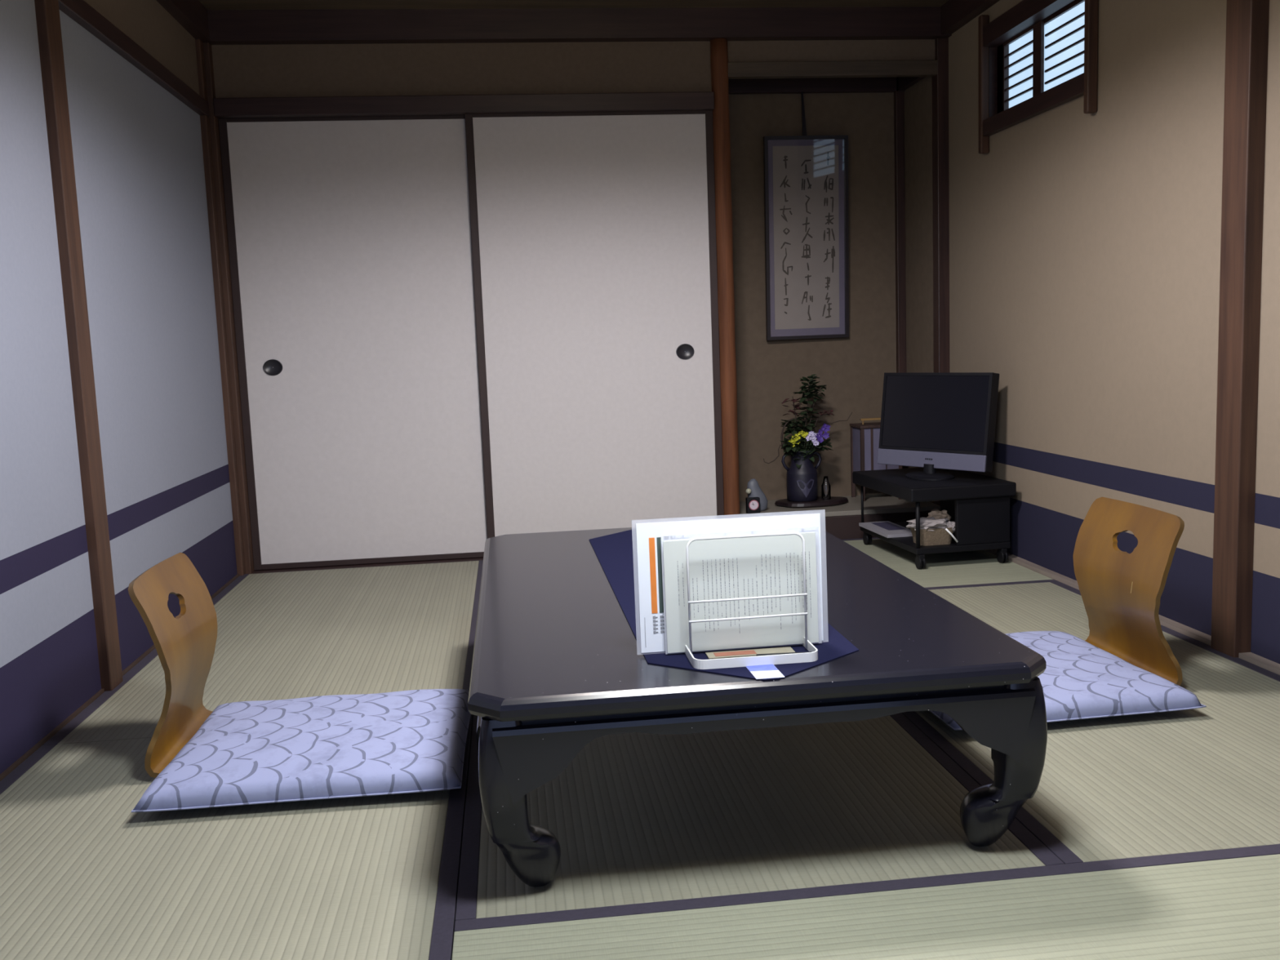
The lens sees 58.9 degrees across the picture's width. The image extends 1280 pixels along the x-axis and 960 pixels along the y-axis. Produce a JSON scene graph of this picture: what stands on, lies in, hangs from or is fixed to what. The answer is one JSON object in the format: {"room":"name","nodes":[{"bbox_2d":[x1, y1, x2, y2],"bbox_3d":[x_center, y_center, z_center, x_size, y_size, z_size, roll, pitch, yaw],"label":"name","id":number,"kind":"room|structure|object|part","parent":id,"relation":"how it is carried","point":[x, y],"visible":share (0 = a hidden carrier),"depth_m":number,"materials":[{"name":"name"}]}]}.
{"room":"traditional dwelling","nodes":[
{"label":"traditional dwelling","id":0,"kind":"room"},
{"bbox_2d":[0,0,237,773],"bbox_3d":[-1.337,-0.326,1.496,0.133,2.165,5.930,-3,7,-6],"label":"wall","id":1,"kind":"structure","parent":0,"point":[138,154],"depth_m":3.10,"materials":[{"name":"paint"}]},
{"bbox_2d":[34,0,123,691],"bbox_3d":[-1.459,-0.444,2.851,0.103,2.030,0.090,-3,7,-6],"label":"post","id":2,"kind":"object","parent":1,"relation":"attached to","point":[47,11],"visible":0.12,"depth_m":2.85,"materials":[{"name":"brown wood"}]},
{"bbox_2d":[0,573,239,781],"bbox_3d":[-1.246,0.725,1.579,0.044,0.053,5.830,-3,7,-6],"label":"baseboard","id":3,"kind":"structure","parent":1,"relation":"attached to","point":[49,735],"depth_m":2.71,"materials":[{"name":"brown wood"}]},
{"bbox_2d":[57,0,209,117],"bbox_3d":[-1.293,-1.044,1.363,0.046,0.055,5.825,-3,7,-6],"label":"trim","id":4,"kind":"structure","parent":1,"relation":"attached to","point":[79,11],"depth_m":3.36,"materials":[{"name":"brown wood"}]},
{"bbox_2d":[155,0,209,40],"bbox_3d":[-1.282,-1.343,1.324,0.050,0.110,5.815,-3,7,-6],"label":"trim","id":5,"kind":"structure","parent":1,"relation":"attached to","point":[192,15],"depth_m":3.99,"materials":[{"name":"brown wood"}]},
{"bbox_2d":[195,39,253,575],"bbox_3d":[-1.614,-0.622,4.361,0.090,2.030,0.145,-3,7,-6],"label":"post","id":6,"kind":"object","parent":1,"relation":"attached to","point":[209,126],"visible":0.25,"depth_m":4.32,"materials":[{"name":"brown wood"}]},
{"bbox_2d":[211,39,935,503],"bbox_3d":[-0.228,-0.763,4.744,3.100,2.165,0.438,-3,7,-6],"label":"wall","id":7,"kind":"structure","parent":0,"point":[852,368],"depth_m":4.93,"materials":[{"name":"beige paint"}]},
{"bbox_2d":[217,115,487,570],"bbox_3d":[-1.093,-0.533,4.467,0.958,1.750,0.021,-3,7,-6],"label":"door","id":8,"kind":"structure","parent":7,"relation":"in","point":[349,242],"depth_m":4.46,"materials":[{"name":"paper"}]},
{"bbox_3d":[-1.434,-0.440,4.430,0.074,0.063,0.005,-3,7,-6],"label":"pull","id":9,"kind":"part","parent":8,"relation":"part of","materials":[{"name":"black metal"}]},
{"bbox_2d":[251,557,483,573],"bbox_3d":[-0.576,0.335,4.611,2.001,0.043,0.115,-3,7,-6],"label":"baseboard","id":10,"kind":"structure","parent":7,"relation":"attached to","point":[469,559],"depth_m":4.54,"materials":[{"name":"brown wood"}]},
{"bbox_2d":[213,91,714,118],"bbox_3d":[-0.654,-1.445,4.368,1.900,0.066,0.047,-3,7,-6],"label":"trim","id":11,"kind":"structure","parent":7,"relation":"attached to","point":[445,104],"depth_m":4.34,"materials":[{"name":"brown wood"}]},
{"bbox_2d":[201,6,951,44],"bbox_3d":[-0.230,-1.754,4.377,2.955,0.110,0.057,-3,7,-6],"label":"trim","id":12,"kind":"structure","parent":7,"relation":"attached to","point":[347,26],"depth_m":4.34,"materials":[{"name":"brown wood"}]},
{"bbox_2d":[464,110,724,538],"bbox_3d":[-0.164,-0.578,4.547,0.972,1.750,0.021,-3,7,-6],"label":"door","id":13,"kind":"structure","parent":7,"relation":"in","point":[593,234],"depth_m":4.53,"materials":[{"name":"paper"}]},
{"bbox_3d":[0.183,-0.519,4.587,0.074,0.063,0.005,-3,7,-6],"label":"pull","id":14,"kind":"part","parent":13,"relation":"part of","materials":[{"name":"black metal"}]},
{"bbox_2d":[710,38,740,518],"bbox_3d":[0.348,-0.723,4.587,0.070,2.030,0.070,-3,7,-6],"label":"post","id":15,"kind":"object","parent":7,"relation":"attached to","point":[718,46],"visible":0.91,"depth_m":4.55,"materials":[{"name":"red wood"}]},
{"bbox_2d":[763,91,848,340],"bbox_3d":[0.726,-1.151,4.947,0.372,1.061,0.051,-3,7,-8],"label":"calligraphy","id":16,"kind":"object","parent":7,"relation":"hanging from","point":[806,242],"visible":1,"depth_m":4.96,"materials":[{"name":"paper"}]},
{"bbox_3d":[0.706,-1.580,4.897,0.018,0.195,0.024,-3,7,-8],"label":"hanging cord","id":17,"kind":"part","parent":16,"relation":"part of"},
{"bbox_2d":[728,76,925,94],"bbox_3d":[0.741,-1.708,4.739,0.859,0.102,0.365,-3,7,-6],"label":"trim","id":18,"kind":"structure","parent":7,"relation":"attached to","point":[831,85],"depth_m":4.89,"materials":[{"name":"brown wood"}]},
{"bbox_2d":[728,59,937,79],"bbox_3d":[0.768,-1.641,4.534,0.860,0.057,0.042,-3,7,-6],"label":"trim","id":19,"kind":"structure","parent":7,"relation":"attached to","point":[854,68],"depth_m":4.51,"materials":[{"name":"brown wood"}]},
{"bbox_2d":[893,77,906,468],"bbox_3d":[1.162,-0.866,5.060,0.037,1.900,0.035,-3,7,-6],"label":"post","id":20,"kind":"object","parent":7,"relation":"attached to","point":[899,95],"visible":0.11,"depth_m":5.01,"materials":[{"name":"brown wood"}]},
{"bbox_2d":[932,37,949,505],"bbox_3d":[1.281,-0.772,4.707,0.112,2.030,0.062,-3,7,-6],"label":"post","id":21,"kind":"object","parent":7,"relation":"attached to","point":[940,173],"visible":0.31,"depth_m":4.64,"materials":[{"name":"brown wood"}]},
{"bbox_2d":[199,0,948,9],"bbox_3d":[0.100,-1.525,1.692,3.150,0.060,6.460,-3,7,-6],"label":"ceiling","id":22,"kind":"structure","parent":0,"point":[208,4],"depth_m":4.27,"materials":[{"name":"brown wood"}]},
{"bbox_2d":[738,493,940,539],"bbox_3d":[0.810,0.173,4.935,0.898,0.135,0.440,-3,7,-6],"label":"floor","id":23,"kind":"structure","parent":0,"point":[842,521],"depth_m":4.74,"materials":[{"name":"brown wood"}]},
{"bbox_2d":[745,497,759,513],"bbox_3d":[0.473,0.106,4.750,0.056,0.066,0.030,-3,7,-10],"label":"desk clock","id":24,"kind":"object","parent":23,"relation":"on","point":[753,504],"visible":1,"depth_m":4.74,"materials":[{"name":"black plastic"}]},
{"bbox_2d":[746,478,768,511],"bbox_3d":[0.493,0.062,4.811,0.098,0.138,0.066,-3,7,-6],"label":"ornament","id":25,"kind":"object","parent":23,"relation":"on","point":[753,490],"visible":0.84,"depth_m":4.79,"materials":[{"name":"grey ceramic"}]},
{"bbox_3d":[0.458,0.048,4.784,0.023,0.024,0.024,-3,7,-6],"label":"round knob","id":26,"kind":"part","parent":25,"relation":"part of","materials":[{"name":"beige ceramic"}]},
{"bbox_2d":[774,496,848,508],"bbox_3d":[0.750,0.096,4.924,0.327,0.024,0.177,-3,7,-6],"label":"wood board","id":27,"kind":"object","parent":23,"relation":"on","point":[834,500],"visible":0.86,"depth_m":4.86,"materials":[{"name":"brown wood"}]},
{"bbox_2d":[781,448,822,502],"bbox_3d":[0.701,-0.021,4.910,0.134,0.216,0.134,3,9,38],"label":"flower vase","id":28,"kind":"object","parent":27,"relation":"on","point":[802,482],"visible":0.9,"depth_m":4.86,"materials":[{"name":"ceramic"}]},
{"bbox_2d":[763,444,791,463],"bbox_3d":[0.599,-0.112,4.867,0.145,0.081,0.005,-3,7,-6],"label":"twig","id":29,"kind":"object","parent":28,"relation":"in","point":[780,445],"visible":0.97,"depth_m":4.87,"materials":[{"name":"brown plant"}]},
{"bbox_3d":[0.633,-0.078,4.895,0.046,0.082,0.013,-3,7,-6],"label":"ear handle","id":30,"kind":"part","parent":28,"relation":"part of","materials":[{"name":"blue ceramic"}]},
{"bbox_2d":[780,417,794,457],"bbox_3d":[0.643,-0.170,4.877,0.077,0.191,0.016,-4,7,-15],"label":"twig","id":31,"kind":"object","parent":28,"relation":"in","point":[787,422],"visible":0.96,"depth_m":4.87,"materials":[{"name":"brown plant"}]},
{"bbox_2d":[780,438,806,468],"bbox_3d":[0.656,-0.117,4.867,0.135,0.129,0.120,-3,7,-6],"label":"leafy branch","id":32,"kind":"object","parent":28,"relation":"in","point":[785,445],"visible":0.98,"depth_m":4.83,"materials":[{"name":"green plant"}]},
{"bbox_2d":[781,416,806,456],"bbox_3d":[0.664,-0.152,4.883,0.123,0.247,0.124,-3,7,-6],"label":"leafy branch","id":33,"kind":"object","parent":28,"relation":"in","point":[792,424],"visible":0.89,"depth_m":4.86,"materials":[{"name":"green plant"}]},
{"bbox_2d":[782,396,807,433],"bbox_3d":[0.662,-0.194,4.875,0.102,0.330,0.089,-5,8,-23],"label":"leafy branch","id":34,"kind":"object","parent":28,"relation":"in","point":[796,406],"visible":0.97,"depth_m":4.87,"materials":[{"name":"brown plant"}]},
{"bbox_3d":[0.676,-0.196,4.886,0.034,0.330,0.006,-3,7,-6],"label":"stem","id":35,"kind":"part","parent":34,"relation":"part of","materials":[{"name":"plant"}]},
{"bbox_2d":[795,432,800,446],"bbox_3d":[0.685,-0.141,4.857,0.026,0.128,0.074,1,8,25],"label":"flower","id":36,"kind":"object","parent":28,"relation":"in","point":[798,433],"visible":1,"depth_m":4.83,"materials":[{"name":"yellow plant"}]},
{"bbox_2d":[798,430,804,448],"bbox_3d":[0.688,-0.147,4.867,0.030,0.138,0.054,-3,7,-6],"label":"flower","id":37,"kind":"object","parent":28,"relation":"in","point":[802,433],"visible":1,"depth_m":4.84,"materials":[{"name":"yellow plant"}]},
{"bbox_2d":[803,431,808,448],"bbox_3d":[0.706,-0.144,4.870,0.026,0.130,0.054,-3,7,-6],"label":"flower","id":38,"kind":"object","parent":28,"relation":"in","point":[806,433],"visible":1,"depth_m":4.84,"materials":[{"name":"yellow plant"}]},
{"bbox_2d":[792,373,823,448],"bbox_3d":[0.717,-0.242,4.883,0.142,0.420,0.134,-3,7,-6],"label":"leafy branch","id":39,"kind":"object","parent":28,"relation":"in","point":[812,387],"visible":0.85,"depth_m":4.86,"materials":[{"name":"green plant"}]},
{"bbox_3d":[0.713,-0.230,4.882,0.045,0.395,0.015,-3,7,-6],"label":"stem","id":40,"kind":"part","parent":39,"relation":"part of","materials":[{"name":"green plant"}]},
{"bbox_2d":[805,435,812,448],"bbox_3d":[0.717,-0.138,4.869,0.031,0.118,0.059,-3,7,-6],"label":"flower","id":41,"kind":"object","parent":28,"relation":"in","point":[807,437],"visible":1,"depth_m":4.84,"materials":[{"name":"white plant"}]},
{"bbox_2d":[805,431,814,450],"bbox_3d":[0.716,-0.147,4.863,0.024,0.136,0.070,-8,9,-41],"label":"flower","id":42,"kind":"object","parent":28,"relation":"in","point":[811,433],"visible":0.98,"depth_m":4.84,"materials":[{"name":"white plant"}]},
{"bbox_2d":[807,435,816,450],"bbox_3d":[0.722,-0.136,4.865,0.072,0.114,0.023,5,10,44],"label":"flower","id":43,"kind":"object","parent":28,"relation":"in","point":[813,438],"visible":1,"depth_m":4.84,"materials":[{"name":"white plant"}]},
{"bbox_2d":[809,440,818,450],"bbox_3d":[0.731,-0.127,4.866,0.080,0.096,0.022,4,9,39],"label":"flower","id":44,"kind":"object","parent":28,"relation":"in","point":[815,442],"visible":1,"depth_m":4.85,"materials":[{"name":"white plant"}]},
{"bbox_2d":[805,384,826,450],"bbox_3d":[0.759,-0.224,4.899,0.099,0.377,0.082,1,8,24],"label":"leafy branch","id":45,"kind":"object","parent":28,"relation":"in","point":[823,387],"visible":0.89,"depth_m":4.88,"materials":[{"name":"green plant"}]},
{"bbox_2d":[802,439,831,462],"bbox_3d":[0.749,-0.117,4.883,0.166,0.112,0.130,1,8,25],"label":"leafy branch","id":46,"kind":"object","parent":28,"relation":"in","point":[820,446],"visible":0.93,"depth_m":4.86,"materials":[{"name":"green plant"}]},
{"bbox_3d":[0.765,-0.085,4.910,0.046,0.082,0.013,-3,7,-6],"label":"ear handle","id":47,"kind":"part","parent":28,"relation":"part of","materials":[{"name":"blue ceramic"}]},
{"bbox_2d":[807,409,833,449],"bbox_3d":[0.773,-0.182,4.897,0.143,0.233,0.072,-3,7,-6],"label":"leafy branch","id":48,"kind":"object","parent":28,"relation":"in","point":[831,411],"visible":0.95,"depth_m":4.89,"materials":[{"name":"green plant"}]},
{"bbox_2d":[813,429,829,447],"bbox_3d":[0.755,-0.149,4.860,0.110,0.139,0.036,1,8,23],"label":"iris","id":49,"kind":"object","parent":28,"relation":"in","point":[825,435],"visible":0.99,"depth_m":4.85,"materials":[{"name":"purple plant"}]},
{"bbox_2d":[821,423,830,432],"bbox_3d":[0.761,-0.163,4.865,0.111,0.164,0.023,1,7,21],"label":"iris","id":50,"kind":"object","parent":28,"relation":"in","point":[824,428],"visible":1,"depth_m":4.85,"materials":[{"name":"purple plant"}]},
{"bbox_2d":[811,412,852,442],"bbox_3d":[0.817,-0.198,4.903,0.211,0.182,0.004,-3,7,-6],"label":"twig","id":51,"kind":"object","parent":28,"relation":"in","point":[851,412],"visible":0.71,"depth_m":4.90,"materials":[{"name":"brown plant"}]},
{"bbox_2d":[821,475,831,499],"bbox_3d":[0.804,0.034,4.903,0.040,0.100,0.040,-3,7,-6],"label":"glass bottle","id":52,"kind":"object","parent":27,"relation":"on","point":[823,495],"visible":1,"depth_m":4.90,"materials":[{"name":"black glass"}]},
{"bbox_2d":[849,417,902,501],"bbox_3d":[1.048,-0.097,5.033,0.190,0.358,0.160,-3,7,-6],"label":"paper lantern","id":53,"kind":"object","parent":23,"relation":"on","point":[864,437],"visible":0.52,"depth_m":4.96,"materials":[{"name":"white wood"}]},
{"bbox_3d":[0.956,-0.082,5.095,0.014,0.320,0.014,-3,7,-6],"label":"corner post","id":54,"kind":"part","parent":53,"relation":"part of","materials":[{"name":"brown wood"}]},
{"bbox_3d":[0.973,-0.066,4.957,0.014,0.320,0.014,-3,7,-6],"label":"corner post","id":55,"kind":"part","parent":53,"relation":"part of","materials":[{"name":"brown wood"}]},
{"bbox_3d":[1.043,-0.243,5.015,0.190,0.012,0.160,-3,7,-6],"label":"cap frame","id":56,"kind":"part","parent":53,"relation":"part of","materials":[{"name":"brown wood"}]},
{"bbox_3d":[1.042,-0.260,5.013,0.136,0.028,0.012,-3,7,-6],"label":"carrying handle","id":57,"kind":"part","parent":53,"relation":"part of","materials":[{"name":"brown wood"}]},
{"bbox_2d":[948,0,1279,663],"bbox_3d":[1.669,-0.477,1.818,0.115,2.165,5.900,-3,7,-6],"label":"wall","id":58,"kind":"structure","parent":0,"point":[1085,248],"depth_m":3.37,"materials":[{"name":"beige paint"}]},
{"bbox_2d":[940,0,999,34],"bbox_3d":[1.556,-1.490,1.642,0.045,0.105,5.815,-3,7,-6],"label":"trim","id":59,"kind":"structure","parent":58,"relation":"attached to","point":[954,14],"depth_m":4.34,"materials":[{"name":"brown wood"}]},
{"bbox_2d":[977,0,1098,154],"bbox_3d":[1.353,-1.417,3.823,0.100,0.503,0.811,-3,7,-6],"label":"window","id":60,"kind":"structure","parent":58,"relation":"in","point":[1037,57],"depth_m":3.87,"materials":[{"name":"brown wood"}]},
{"bbox_3d":[1.380,-1.427,3.821,0.022,0.295,0.780,-3,7,-6],"label":"sash frame","id":61,"kind":"part","parent":60,"relation":"part of","materials":[{"name":"brown wood"}]},
{"bbox_2d":[985,549,1279,675],"bbox_3d":[1.649,0.576,1.903,0.052,0.057,5.830,-3,7,-6],"label":"baseboard","id":62,"kind":"structure","parent":58,"relation":"attached to","point":[1262,662],"depth_m":3.14,"materials":[{"name":"brown wood"}]},
{"bbox_2d":[1210,0,1269,657],"bbox_3d":[1.508,-0.550,2.790,0.110,2.035,0.097,-3,7,-6],"label":"post","id":63,"kind":"object","parent":58,"relation":"attached to","point":[1246,42],"visible":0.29,"depth_m":2.78,"materials":[{"name":"brown wood"}]},
{"bbox_3d":[0.183,0.690,1.962,3.150,0.075,6.460,-3,7,-6],"label":"floor","id":64,"kind":"structure","parent":0,"visible":0},
{"bbox_2d":[0,714,472,959],"bbox_3d":[-0.751,0.702,1.648,0.954,0.046,1.913,-3,7,-6],"label":"mat","id":65,"kind":"object","parent":64,"relation":"on","point":[84,876],"visible":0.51,"depth_m":1.88,"materials":[{"name":"wicker"}]},
{"bbox_2d":[128,552,217,777],"bbox_3d":[-0.837,0.375,2.482,0.421,0.404,0.406,-3,7,-6],"label":"chair","id":66,"kind":"object","parent":65,"relation":"on","point":[184,644],"visible":0.48,"depth_m":2.45,"materials":[{"name":"orange wood"}]},
{"bbox_2d":[130,688,471,812],"bbox_3d":[-0.663,0.543,2.382,0.599,0.064,0.569,-3,7,-5],"label":"floor cushion","id":67,"kind":"object","parent":65,"relation":"on","point":[335,746],"visible":0.98,"depth_m":2.24,"materials":[{"name":"fabric"}]},
{"bbox_2d":[43,560,483,745],"bbox_3d":[-0.975,0.479,3.544,0.954,0.046,1.927,-3,7,-6],"label":"mat","id":68,"kind":"object","parent":64,"relation":"on","point":[287,635],"visible":0.57,"depth_m":3.33,"materials":[{"name":"wicker"}]},
{"bbox_2d":[455,712,1063,920],"bbox_3d":[0.088,0.544,2.689,0.956,0.046,1.908,-3,7,-6],"label":"mat","id":69,"kind":"object","parent":64,"relation":"on","point":[633,817],"visible":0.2,"depth_m":2.00,"materials":[{"name":"wicker"}]},
{"bbox_2d":[467,527,1047,887],"bbox_3d":[0.117,0.380,2.473,0.912,0.329,1.515,-3,7,-6],"label":"table","id":70,"kind":"object","parent":69,"relation":"on","point":[558,665],"visible":0.72,"depth_m":1.77,"materials":[{"name":"black paint"}]},
{"bbox_3d":[-0.185,0.496,1.754,0.118,0.295,0.118,-3,7,-6],"label":"leg","id":71,"kind":"part","parent":70,"relation":"part of","materials":[{"name":"black paint"}]},
{"bbox_2d":[589,528,640,648],"bbox_3d":[-0.010,0.211,2.522,0.138,0.005,1.216,-3,7,-6],"label":"table runner","id":72,"kind":"object","parent":70,"relation":"on","point":[616,553],"depth_m":2.61,"materials":[{"name":"blue fabric"}]},
{"bbox_2d":[643,618,858,680],"bbox_3d":[0.181,0.283,1.876,0.348,0.005,0.339,-3,7,-6],"label":"table runner","id":73,"kind":"object","parent":70,"relation":"on","point":[834,646],"depth_m":1.84,"materials":[{"name":"blue fabric"}]},
{"bbox_2d":[705,646,795,658],"bbox_3d":[0.180,0.283,1.857,0.143,0.002,0.034,-3,7,-6],"label":"leaflet","id":74,"kind":"object","parent":73,"relation":"on","point":[753,652],"visible":0.96,"depth_m":1.85,"materials":[{"name":"beige paper"}]},
{"bbox_2d":[684,532,817,669],"bbox_3d":[0.174,0.187,1.845,0.202,0.197,0.141,-3,7,-6],"label":"stand","id":75,"kind":"object","parent":73,"relation":"on","point":[811,656],"visible":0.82,"depth_m":1.83,"materials":[{"name":"white metal"}]},
{"bbox_2d":[635,513,823,653],"bbox_3d":[0.152,0.169,1.878,0.324,0.224,0.005,-3,6,-6],"label":"paper document","id":76,"kind":"object","parent":75,"relation":"in","point":[651,536],"visible":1,"depth_m":1.87,"materials":[{"name":"white paper"}]},
{"bbox_2d":[662,532,818,653],"bbox_3d":[0.169,0.182,1.871,0.265,0.197,0.007,-3,7,-6],"label":"printed sheet","id":77,"kind":"object","parent":75,"relation":"in","point":[761,566],"visible":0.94,"depth_m":1.87,"materials":[{"name":"beige paper"}]},
{"bbox_2d":[755,651,811,656],"bbox_3d":[0.233,0.283,1.821,0.090,0.003,0.028,-2,7,-2],"label":"card","id":78,"kind":"object","parent":73,"relation":"on","point":[757,655],"visible":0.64,"depth_m":1.83,"materials":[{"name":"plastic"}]},
{"bbox_3d":[0.581,0.457,1.839,0.118,0.295,0.118,-3,7,-6],"label":"leg","id":79,"kind":"part","parent":70,"relation":"part of","materials":[{"name":"black paint"}]},
{"bbox_2d":[451,844,1279,959],"bbox_3d":[0.729,0.686,1.329,1.910,0.046,0.953,-3,7,-6],"label":"mat","id":80,"kind":"object","parent":64,"relation":"on","point":[1224,904],"visible":1,"depth_m":1.64,"materials":[{"name":"wicker"}]},
{"bbox_2d":[841,537,1057,590],"bbox_3d":[0.393,0.352,4.169,1.910,0.046,0.982,-3,7,-6],"label":"mat","id":81,"kind":"object","parent":64,"relation":"on","point":[977,568],"visible":0.1,"depth_m":4.06,"materials":[{"name":"wicker"}]},
{"bbox_2d":[852,467,1016,568],"bbox_3d":[1.107,0.133,4.334,0.400,0.295,0.590,-3,7,-10],"label":"tv stand","id":82,"kind":"object","parent":81,"relation":"on","point":[978,504],"visible":0.7,"depth_m":4.08,"materials":[{"name":"black wood"}]},
{"bbox_3d":[0.896,0.097,4.572,0.010,0.170,0.010,-3,7,-10],"label":"corner post","id":83,"kind":"part","parent":82,"relation":"part of","materials":[{"name":"black metal"}]},
{"bbox_2d":[858,520,912,537],"bbox_3d":[0.967,0.192,4.424,0.124,0.012,0.300,-3,7,-9],"label":"magazine","id":84,"kind":"object","parent":82,"relation":"on","point":[887,529],"visible":0.93,"depth_m":4.39,"materials":[{"name":"paper"}]},
{"bbox_2d":[871,521,904,530],"bbox_3d":[0.975,0.181,4.460,0.070,0.001,0.190,-3,7,-9],"label":"picture","id":85,"kind":"object","parent":84,"relation":"on","point":[884,526],"depth_m":4.45,"materials":[{"name":"paper"}]},
{"bbox_3d":[0.990,0.159,4.039,0.014,0.170,0.015,-3,7,-10],"label":"corner post","id":86,"kind":"part","parent":82,"relation":"part of","materials":[{"name":"black metal"}]},
{"bbox_2d":[910,527,953,546],"bbox_3d":[1.064,0.199,4.132,0.140,0.062,0.112,-3,7,-9],"label":"wicker basket","id":87,"kind":"object","parent":82,"relation":"on","point":[939,536],"visible":0.75,"depth_m":4.08,"materials":[{"name":"brown wicker"}]},
{"bbox_2d":[906,516,949,530],"bbox_3d":[1.045,0.158,4.105,0.168,0.049,0.103,-3,7,-6],"label":"crumpled paper","id":88,"kind":"object","parent":87,"relation":"in","point":[926,523],"visible":0.91,"depth_m":4.08,"materials":[{"name":"white paper"}]},
{"bbox_2d":[926,508,951,521],"bbox_3d":[1.089,0.137,4.141,0.083,0.060,0.077,-7,9,-36],"label":"paper bag","id":89,"kind":"object","parent":87,"relation":"on","point":[936,513],"visible":0.7,"depth_m":4.12,"materials":[{"name":"beige paper"}]},
{"bbox_2d":[946,520,955,532],"bbox_3d":[1.125,0.169,4.101,0.062,0.043,0.043,-3,7,-6],"label":"paper wad","id":90,"kind":"object","parent":87,"relation":"in","point":[952,524],"visible":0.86,"depth_m":4.09,"materials":[{"name":"white paper"}]},
{"bbox_2d":[945,528,958,542],"bbox_3d":[1.115,0.198,4.059,0.048,0.055,0.008,-3,7,-6],"label":"cable","id":91,"kind":"object","parent":87,"relation":"hanging from","point":[946,529],"visible":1,"depth_m":4.06,"materials":[{"name":"plastic"}]},
{"bbox_2d":[852,467,1016,502],"bbox_3d":[1.103,0.011,4.319,0.400,0.049,0.590,-3,7,-10],"label":"shelf","id":92,"kind":"object","parent":82,"relation":"attached to","point":[966,486],"depth_m":4.08,"materials":[{"name":"black wood"}]},
{"bbox_2d":[860,521,1010,555],"bbox_3d":[1.115,0.214,4.345,0.360,0.023,0.560,-3,7,-10],"label":"shelf","id":93,"kind":"object","parent":82,"relation":"attached to","point":[1002,544],"depth_m":4.09,"materials":[{"name":"black wood"}]},
{"bbox_2d":[877,372,999,480],"bbox_3d":[1.099,-0.207,4.281,0.208,0.392,0.497,-7,9,-37],"label":"television","id":94,"kind":"object","parent":82,"relation":"on","point":[931,421],"visible":1,"depth_m":4.26,"materials":[{"name":"black plastic"}]},
{"bbox_3d":[1.109,-0.256,4.285,0.039,0.275,0.472,-7,9,-37],"label":"screen panel","id":95,"kind":"part","parent":94,"relation":"part of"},
{"bbox_3d":[1.281,0.108,4.373,0.018,0.169,0.537,-3,7,-10],"label":"panel","id":96,"kind":"part","parent":82,"relation":"part of","materials":[{"name":"black wood"}]},
{"bbox_3d":[1.234,0.145,4.085,0.205,0.169,0.020,-3,7,-10],"label":"panel","id":97,"kind":"part","parent":82,"relation":"part of","materials":[{"name":"black wood"}]},
{"bbox_2d":[902,581,1279,863],"bbox_3d":[1.037,0.495,2.795,0.952,0.046,1.908,-3,7,-6],"label":"mat","id":98,"kind":"object","parent":64,"relation":"on","point":[1207,778],"visible":0.52,"depth_m":2.22,"materials":[{"name":"wicker"}]},
{"bbox_2d":[1072,497,1184,685],"bbox_3d":[1.025,0.272,2.757,0.421,0.404,0.406,-3,7,-6],"label":"chair","id":99,"kind":"object","parent":98,"relation":"on","point":[1121,592],"visible":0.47,"depth_m":2.76,"materials":[{"name":"orange wood"}]},
{"bbox_2d":[929,631,1206,730],"bbox_3d":[0.885,0.449,2.672,0.569,0.064,0.593,-3,7,-8],"label":"floor cushion","id":100,"kind":"object","parent":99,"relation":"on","point":[1080,679],"visible":0.45,"depth_m":2.47,"materials":[{"name":"fabric"}]}
]}

